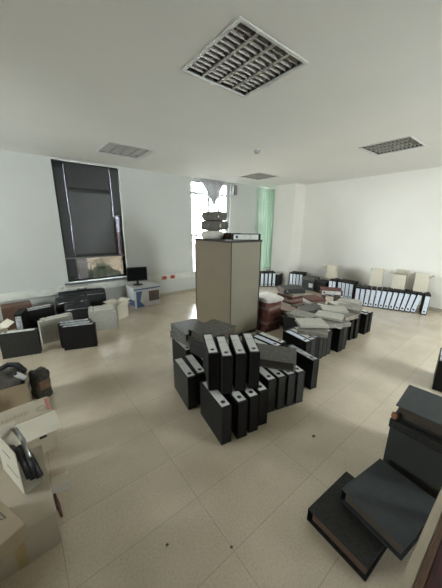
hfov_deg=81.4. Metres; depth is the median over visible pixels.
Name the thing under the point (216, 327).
binder
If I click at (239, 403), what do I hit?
binder
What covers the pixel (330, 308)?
file
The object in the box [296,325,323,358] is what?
binder
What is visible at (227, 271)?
storage cabinet
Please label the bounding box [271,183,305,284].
column
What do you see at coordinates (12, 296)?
trim
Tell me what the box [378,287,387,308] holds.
binder
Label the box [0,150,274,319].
wall
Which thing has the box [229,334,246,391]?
binder
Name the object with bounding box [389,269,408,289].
carton
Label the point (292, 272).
binder
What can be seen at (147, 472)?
floor
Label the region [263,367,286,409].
binder
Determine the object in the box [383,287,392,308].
binder
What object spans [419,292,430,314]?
binder
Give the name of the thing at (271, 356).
binder
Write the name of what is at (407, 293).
binder
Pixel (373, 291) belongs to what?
binder
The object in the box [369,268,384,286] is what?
carton
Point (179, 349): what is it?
binder
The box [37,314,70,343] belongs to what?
binder
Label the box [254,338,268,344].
binder
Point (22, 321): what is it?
binder
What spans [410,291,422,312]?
binder
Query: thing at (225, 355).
binder
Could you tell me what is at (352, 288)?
binder
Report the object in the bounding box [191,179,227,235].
window
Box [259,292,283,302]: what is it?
sheet
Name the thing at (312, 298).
folder
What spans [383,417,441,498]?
binder
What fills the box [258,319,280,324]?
folder
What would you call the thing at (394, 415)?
scrap
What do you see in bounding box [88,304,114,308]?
binder
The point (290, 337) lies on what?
binder
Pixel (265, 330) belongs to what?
folder
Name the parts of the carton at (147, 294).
picture panel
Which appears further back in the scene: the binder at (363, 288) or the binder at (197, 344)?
the binder at (363, 288)
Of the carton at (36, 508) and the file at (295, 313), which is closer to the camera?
the carton at (36, 508)
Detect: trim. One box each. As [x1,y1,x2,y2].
[0,271,194,301]
[65,277,126,285]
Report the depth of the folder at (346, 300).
4.41 m
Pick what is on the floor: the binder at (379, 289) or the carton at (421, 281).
the binder at (379, 289)
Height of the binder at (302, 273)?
0.370 m
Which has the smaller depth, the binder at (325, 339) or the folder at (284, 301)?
the binder at (325, 339)
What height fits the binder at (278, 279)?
0.310 m
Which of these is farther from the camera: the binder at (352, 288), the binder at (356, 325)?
the binder at (352, 288)
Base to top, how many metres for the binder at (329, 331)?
0.310 m
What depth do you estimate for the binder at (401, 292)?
4.74 m
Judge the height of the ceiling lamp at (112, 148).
0.100 m
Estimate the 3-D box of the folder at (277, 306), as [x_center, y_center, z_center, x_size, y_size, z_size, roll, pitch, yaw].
[0.686,0.165,3.881,0.300,0.049,0.340,-13,20,-42]
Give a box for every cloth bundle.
[200,221,227,230]
[200,230,223,238]
[201,211,226,220]
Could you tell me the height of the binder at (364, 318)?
0.310 m
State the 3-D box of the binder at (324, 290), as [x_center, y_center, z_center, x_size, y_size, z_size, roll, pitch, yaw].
[2.052,-0.057,4.806,0.370,0.078,0.310,5,15,16]
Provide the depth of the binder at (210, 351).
1.91 m
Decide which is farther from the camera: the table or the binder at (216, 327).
the binder at (216, 327)
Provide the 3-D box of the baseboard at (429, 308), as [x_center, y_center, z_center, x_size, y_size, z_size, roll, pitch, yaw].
[4.243,0.381,4.430,0.012,0.070,6.890,-11,19,-37]
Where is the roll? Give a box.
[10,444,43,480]
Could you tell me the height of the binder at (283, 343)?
0.310 m
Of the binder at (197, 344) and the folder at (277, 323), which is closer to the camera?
the binder at (197, 344)
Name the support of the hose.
on the crumpled cloth
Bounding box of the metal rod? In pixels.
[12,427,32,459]
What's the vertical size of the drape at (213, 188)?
0.965 m
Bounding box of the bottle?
[13,372,26,379]
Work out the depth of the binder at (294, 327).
2.92 m
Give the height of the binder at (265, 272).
0.370 m
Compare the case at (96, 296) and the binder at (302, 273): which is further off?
the binder at (302, 273)
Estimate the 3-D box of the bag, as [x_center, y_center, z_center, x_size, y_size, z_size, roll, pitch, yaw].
[-1.625,0.793,2.313,0.174,0.267,0.134,9,17,30]
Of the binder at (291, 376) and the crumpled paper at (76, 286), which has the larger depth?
the crumpled paper at (76, 286)
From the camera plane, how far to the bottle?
2.04 m
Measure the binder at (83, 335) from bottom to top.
0.310 m
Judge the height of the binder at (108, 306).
0.310 m
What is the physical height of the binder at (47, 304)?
0.310 m
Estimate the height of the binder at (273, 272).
0.370 m
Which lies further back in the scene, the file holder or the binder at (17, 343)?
the binder at (17, 343)
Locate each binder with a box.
[0,328,42,358]
[14,308,30,329]
[27,304,54,314]
[28,305,53,328]
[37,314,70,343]
[40,312,72,319]
[58,318,90,345]
[59,320,92,347]
[61,322,97,350]
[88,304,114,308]
[88,306,115,310]
[88,308,117,330]
[170,331,188,346]
[171,318,202,341]
[172,339,192,359]
[173,357,196,409]
[184,353,205,404]
[188,319,236,341]
[188,336,228,351]
[189,344,202,357]
[196,355,202,366]
[200,379,231,444]
[203,333,218,390]
[215,335,232,393]
[219,383,247,438]
[221,232,230,238]
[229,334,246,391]
[231,233,260,239]
[232,382,259,432]
[242,332,259,388]
[252,334,281,345]
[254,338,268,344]
[254,381,268,426]
[256,331,286,346]
[257,343,296,371]
[259,367,276,412]
[260,271,263,286]
[262,270,267,286]
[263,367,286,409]
[267,271,271,285]
[271,271,275,285]
[275,273,282,285]
[277,285,305,293]
[279,370,295,406]
[283,312,297,329]
[283,330,311,353]
[286,344,318,389]
[288,328,315,356]
[289,271,295,284]
[292,271,298,284]
[292,326,319,357]
[294,365,304,403]
[296,272,301,284]
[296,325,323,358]
[299,272,305,286]
[307,471,386,581]
[319,286,342,295]
[322,333,328,356]
[326,329,332,354]
[328,278,336,295]
[329,327,343,352]
[331,278,340,296]
[333,295,339,300]
[337,279,346,287]
[340,280,348,297]
[340,458,435,560]
[342,327,347,349]
[344,280,353,297]
[347,319,354,339]
[348,281,357,298]
[352,317,359,338]
[354,284,361,299]
[358,312,368,334]
[359,285,366,305]
[362,310,372,332]
[363,285,371,306]
[368,286,376,306]
[373,287,381,307]
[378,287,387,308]
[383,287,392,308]
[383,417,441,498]
[388,288,398,309]
[393,289,404,310]
[396,385,441,437]
[399,289,410,311]
[404,290,416,311]
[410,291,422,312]
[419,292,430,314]
[432,348,441,391]
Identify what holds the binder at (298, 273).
on the floor
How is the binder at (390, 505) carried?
on the binder at (354, 542)
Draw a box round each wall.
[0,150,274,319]
[299,166,441,308]
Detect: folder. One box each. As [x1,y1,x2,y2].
[256,324,279,332]
[258,304,281,310]
[258,307,280,314]
[258,311,280,318]
[258,315,280,322]
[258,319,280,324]
[258,322,279,328]
[259,301,280,307]
[277,293,302,299]
[278,291,303,296]
[281,301,302,306]
[281,304,297,312]
[282,300,302,304]
[283,297,302,301]
[303,295,325,301]
[303,298,323,303]
[328,300,350,305]
[337,297,361,305]
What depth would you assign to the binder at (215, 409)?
1.85 m
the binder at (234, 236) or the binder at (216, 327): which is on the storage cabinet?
the binder at (234, 236)
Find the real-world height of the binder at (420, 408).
0.078 m
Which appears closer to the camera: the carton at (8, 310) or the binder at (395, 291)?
the carton at (8, 310)
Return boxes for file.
[287,309,315,317]
[295,318,328,327]
[297,327,328,337]
[298,304,320,312]
[314,310,344,321]
[320,305,348,312]
[321,318,350,327]
[336,303,362,314]
[340,312,356,320]
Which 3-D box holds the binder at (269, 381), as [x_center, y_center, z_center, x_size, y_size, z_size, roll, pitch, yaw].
[0.341,0.796,2.268,0.078,0.310,0.370,-6,16,-24]
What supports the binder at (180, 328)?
on the binder at (173, 335)
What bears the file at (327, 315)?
on the file at (332, 324)
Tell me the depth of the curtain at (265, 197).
7.09 m
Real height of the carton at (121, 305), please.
0.287 m
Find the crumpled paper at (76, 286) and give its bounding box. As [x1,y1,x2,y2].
[64,285,87,289]
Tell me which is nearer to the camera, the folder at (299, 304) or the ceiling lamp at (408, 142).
the ceiling lamp at (408, 142)
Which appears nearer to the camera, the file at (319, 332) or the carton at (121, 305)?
the file at (319, 332)
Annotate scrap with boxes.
[391,411,397,419]
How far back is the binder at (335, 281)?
5.69 m
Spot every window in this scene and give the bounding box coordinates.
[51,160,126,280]
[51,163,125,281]
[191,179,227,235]
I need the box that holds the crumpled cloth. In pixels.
[0,367,30,397]
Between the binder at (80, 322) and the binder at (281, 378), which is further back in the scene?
the binder at (80, 322)
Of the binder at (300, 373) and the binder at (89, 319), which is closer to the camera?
the binder at (300, 373)
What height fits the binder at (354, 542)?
0.078 m
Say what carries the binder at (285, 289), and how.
on the folder at (301, 294)
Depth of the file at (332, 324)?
3.17 m
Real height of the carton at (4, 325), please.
0.257 m
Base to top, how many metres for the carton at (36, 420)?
0.303 m
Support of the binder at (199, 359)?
on the floor
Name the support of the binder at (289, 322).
on the floor
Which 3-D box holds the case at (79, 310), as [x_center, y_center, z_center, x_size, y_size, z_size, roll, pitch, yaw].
[-2.189,0.289,3.960,0.379,0.397,0.169,-8,17,-29]
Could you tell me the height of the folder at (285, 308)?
0.038 m
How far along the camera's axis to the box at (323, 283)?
6.02 m
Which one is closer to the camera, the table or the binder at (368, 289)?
the table
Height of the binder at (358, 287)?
0.370 m
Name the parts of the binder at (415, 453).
lid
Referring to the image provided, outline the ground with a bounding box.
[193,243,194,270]
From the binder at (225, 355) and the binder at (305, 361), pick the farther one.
the binder at (305, 361)
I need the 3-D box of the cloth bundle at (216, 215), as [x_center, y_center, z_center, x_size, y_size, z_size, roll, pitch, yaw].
[-0.090,-1.081,3.571,0.361,0.128,0.231,2,15,7]
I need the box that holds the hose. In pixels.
[0,362,26,372]
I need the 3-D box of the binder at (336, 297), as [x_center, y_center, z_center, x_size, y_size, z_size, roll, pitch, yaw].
[2.171,0.131,4.851,0.078,0.310,0.370,6,16,21]
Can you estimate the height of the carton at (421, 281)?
0.334 m
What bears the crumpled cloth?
in the carton at (12, 397)
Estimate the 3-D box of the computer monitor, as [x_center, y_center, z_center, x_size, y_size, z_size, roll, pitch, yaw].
[-1.621,-0.351,4.968,0.200,0.345,0.349,12,19,37]
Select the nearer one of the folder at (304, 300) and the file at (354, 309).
the file at (354, 309)
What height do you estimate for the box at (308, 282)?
0.318 m
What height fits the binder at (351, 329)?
0.310 m
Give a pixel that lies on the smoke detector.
(256, 151)
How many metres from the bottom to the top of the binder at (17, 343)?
0.310 m
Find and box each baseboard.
[0,288,195,323]
[374,298,441,312]
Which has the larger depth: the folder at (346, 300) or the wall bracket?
the wall bracket
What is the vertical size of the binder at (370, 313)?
0.310 m
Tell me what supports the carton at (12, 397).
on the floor
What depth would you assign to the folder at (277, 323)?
3.80 m
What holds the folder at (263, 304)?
on the folder at (277, 306)
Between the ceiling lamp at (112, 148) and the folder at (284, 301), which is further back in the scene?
the folder at (284, 301)
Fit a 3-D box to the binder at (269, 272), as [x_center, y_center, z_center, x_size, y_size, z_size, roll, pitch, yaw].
[1.256,-0.414,6.778,0.078,0.370,0.310,0,15,-3]
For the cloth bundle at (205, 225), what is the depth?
3.49 m
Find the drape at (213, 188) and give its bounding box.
[197,178,226,210]
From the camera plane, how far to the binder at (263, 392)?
1.97 m
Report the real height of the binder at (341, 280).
0.370 m
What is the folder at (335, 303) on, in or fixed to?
on the folder
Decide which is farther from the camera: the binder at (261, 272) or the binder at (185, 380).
the binder at (261, 272)
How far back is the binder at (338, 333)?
3.17 m
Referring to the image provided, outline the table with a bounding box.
[397,488,441,587]
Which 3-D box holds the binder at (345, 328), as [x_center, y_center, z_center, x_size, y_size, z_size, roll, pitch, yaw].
[1.448,0.516,3.363,0.078,0.310,0.370,-9,17,-31]
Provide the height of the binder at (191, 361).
0.310 m
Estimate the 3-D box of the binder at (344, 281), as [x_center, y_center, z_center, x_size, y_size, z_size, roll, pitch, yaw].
[2.752,-0.117,5.689,0.078,0.370,0.310,14,20,42]
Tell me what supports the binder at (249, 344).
on the binder at (263, 392)
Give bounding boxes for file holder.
[0,421,43,494]
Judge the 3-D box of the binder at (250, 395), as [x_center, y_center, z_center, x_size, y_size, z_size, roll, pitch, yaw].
[0.167,0.849,2.062,0.078,0.310,0.370,-6,16,-25]
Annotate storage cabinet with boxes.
[194,238,261,336]
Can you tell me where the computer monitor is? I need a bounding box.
[126,266,147,285]
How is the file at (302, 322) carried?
on the file at (319, 332)
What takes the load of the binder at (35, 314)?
on the floor
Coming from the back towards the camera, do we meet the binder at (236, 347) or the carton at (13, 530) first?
the binder at (236, 347)
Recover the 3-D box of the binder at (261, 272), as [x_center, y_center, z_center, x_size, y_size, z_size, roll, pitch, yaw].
[1.050,-0.409,6.755,0.078,0.370,0.310,0,15,-3]
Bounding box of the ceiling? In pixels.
[0,0,441,188]
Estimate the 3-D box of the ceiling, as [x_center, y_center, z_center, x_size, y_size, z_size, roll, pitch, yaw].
[0.222,-1.604,1.249,9.940,0.430,8.270,-11,19,-37]
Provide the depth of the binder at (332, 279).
5.75 m
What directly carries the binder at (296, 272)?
on the floor
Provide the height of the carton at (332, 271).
0.292 m
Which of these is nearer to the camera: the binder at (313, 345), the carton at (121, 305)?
the binder at (313, 345)
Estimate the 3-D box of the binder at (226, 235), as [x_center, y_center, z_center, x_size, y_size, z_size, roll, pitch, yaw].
[0.061,-0.875,3.842,0.370,0.078,0.310,13,19,40]
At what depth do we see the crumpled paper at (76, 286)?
4.38 m
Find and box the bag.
[28,366,52,398]
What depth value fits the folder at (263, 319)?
3.77 m
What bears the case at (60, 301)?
on the floor
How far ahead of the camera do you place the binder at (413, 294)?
4.66 m
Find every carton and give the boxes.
[0,300,31,329]
[0,319,13,331]
[0,367,31,411]
[0,396,60,462]
[0,445,62,581]
[0,501,28,563]
[103,297,130,319]
[126,281,159,307]
[325,265,339,278]
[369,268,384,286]
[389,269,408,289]
[413,273,433,292]
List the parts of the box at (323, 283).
lid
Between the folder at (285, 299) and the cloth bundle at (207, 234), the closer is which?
the cloth bundle at (207, 234)
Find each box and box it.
[302,275,319,290]
[315,279,328,292]
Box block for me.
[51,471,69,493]
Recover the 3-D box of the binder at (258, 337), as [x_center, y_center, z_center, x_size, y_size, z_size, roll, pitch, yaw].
[0.490,0.647,2.840,0.078,0.310,0.370,-12,19,-39]
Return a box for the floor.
[0,284,441,587]
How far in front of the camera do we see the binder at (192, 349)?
2.45 m
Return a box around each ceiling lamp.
[96,141,152,158]
[181,16,308,97]
[239,172,278,179]
[358,136,426,155]
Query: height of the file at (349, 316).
0.055 m
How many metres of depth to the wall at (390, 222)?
5.30 m
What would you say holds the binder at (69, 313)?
on the floor
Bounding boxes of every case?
[55,293,88,314]
[58,288,106,305]
[65,300,90,319]
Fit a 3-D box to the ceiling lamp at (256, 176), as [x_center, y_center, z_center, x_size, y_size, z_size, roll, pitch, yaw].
[0.791,-2.506,5.375,0.596,0.100,0.596,-11,19,-37]
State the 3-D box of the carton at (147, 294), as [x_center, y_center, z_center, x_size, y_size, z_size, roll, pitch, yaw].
[-1.536,0.003,5.079,0.524,0.390,0.382,-12,19,-39]
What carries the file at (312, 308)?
on the binder
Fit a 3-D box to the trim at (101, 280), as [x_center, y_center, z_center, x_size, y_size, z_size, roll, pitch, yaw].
[-2.255,-0.260,4.803,1.160,0.028,0.160,-11,19,-37]
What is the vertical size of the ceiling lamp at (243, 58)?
0.100 m
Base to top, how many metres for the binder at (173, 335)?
0.078 m
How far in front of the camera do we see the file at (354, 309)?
3.74 m
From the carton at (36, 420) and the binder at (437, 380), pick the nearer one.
the carton at (36, 420)
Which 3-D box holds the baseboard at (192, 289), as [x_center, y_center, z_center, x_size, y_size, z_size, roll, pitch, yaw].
[-2.234,0.207,4.911,9.540,0.070,0.012,-11,19,-37]
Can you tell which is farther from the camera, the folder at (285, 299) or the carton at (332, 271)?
the carton at (332, 271)
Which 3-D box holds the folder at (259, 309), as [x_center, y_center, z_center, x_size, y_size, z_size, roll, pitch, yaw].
[0.676,0.216,3.896,0.300,0.054,0.340,-12,19,-40]
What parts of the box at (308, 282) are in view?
lid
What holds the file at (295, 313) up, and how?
on the binder
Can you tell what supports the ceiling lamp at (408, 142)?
attached to the ceiling
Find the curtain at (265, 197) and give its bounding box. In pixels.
[256,188,274,268]
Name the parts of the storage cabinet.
panel, panel, door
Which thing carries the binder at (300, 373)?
on the floor
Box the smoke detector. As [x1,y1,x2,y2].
[253,149,260,153]
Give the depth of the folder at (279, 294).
4.22 m
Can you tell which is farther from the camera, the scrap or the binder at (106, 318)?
the binder at (106, 318)
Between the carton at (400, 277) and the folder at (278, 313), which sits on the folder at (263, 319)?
the folder at (278, 313)
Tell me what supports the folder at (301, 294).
on the folder at (279, 294)
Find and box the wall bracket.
[231,184,237,195]
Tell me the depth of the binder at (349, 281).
5.52 m

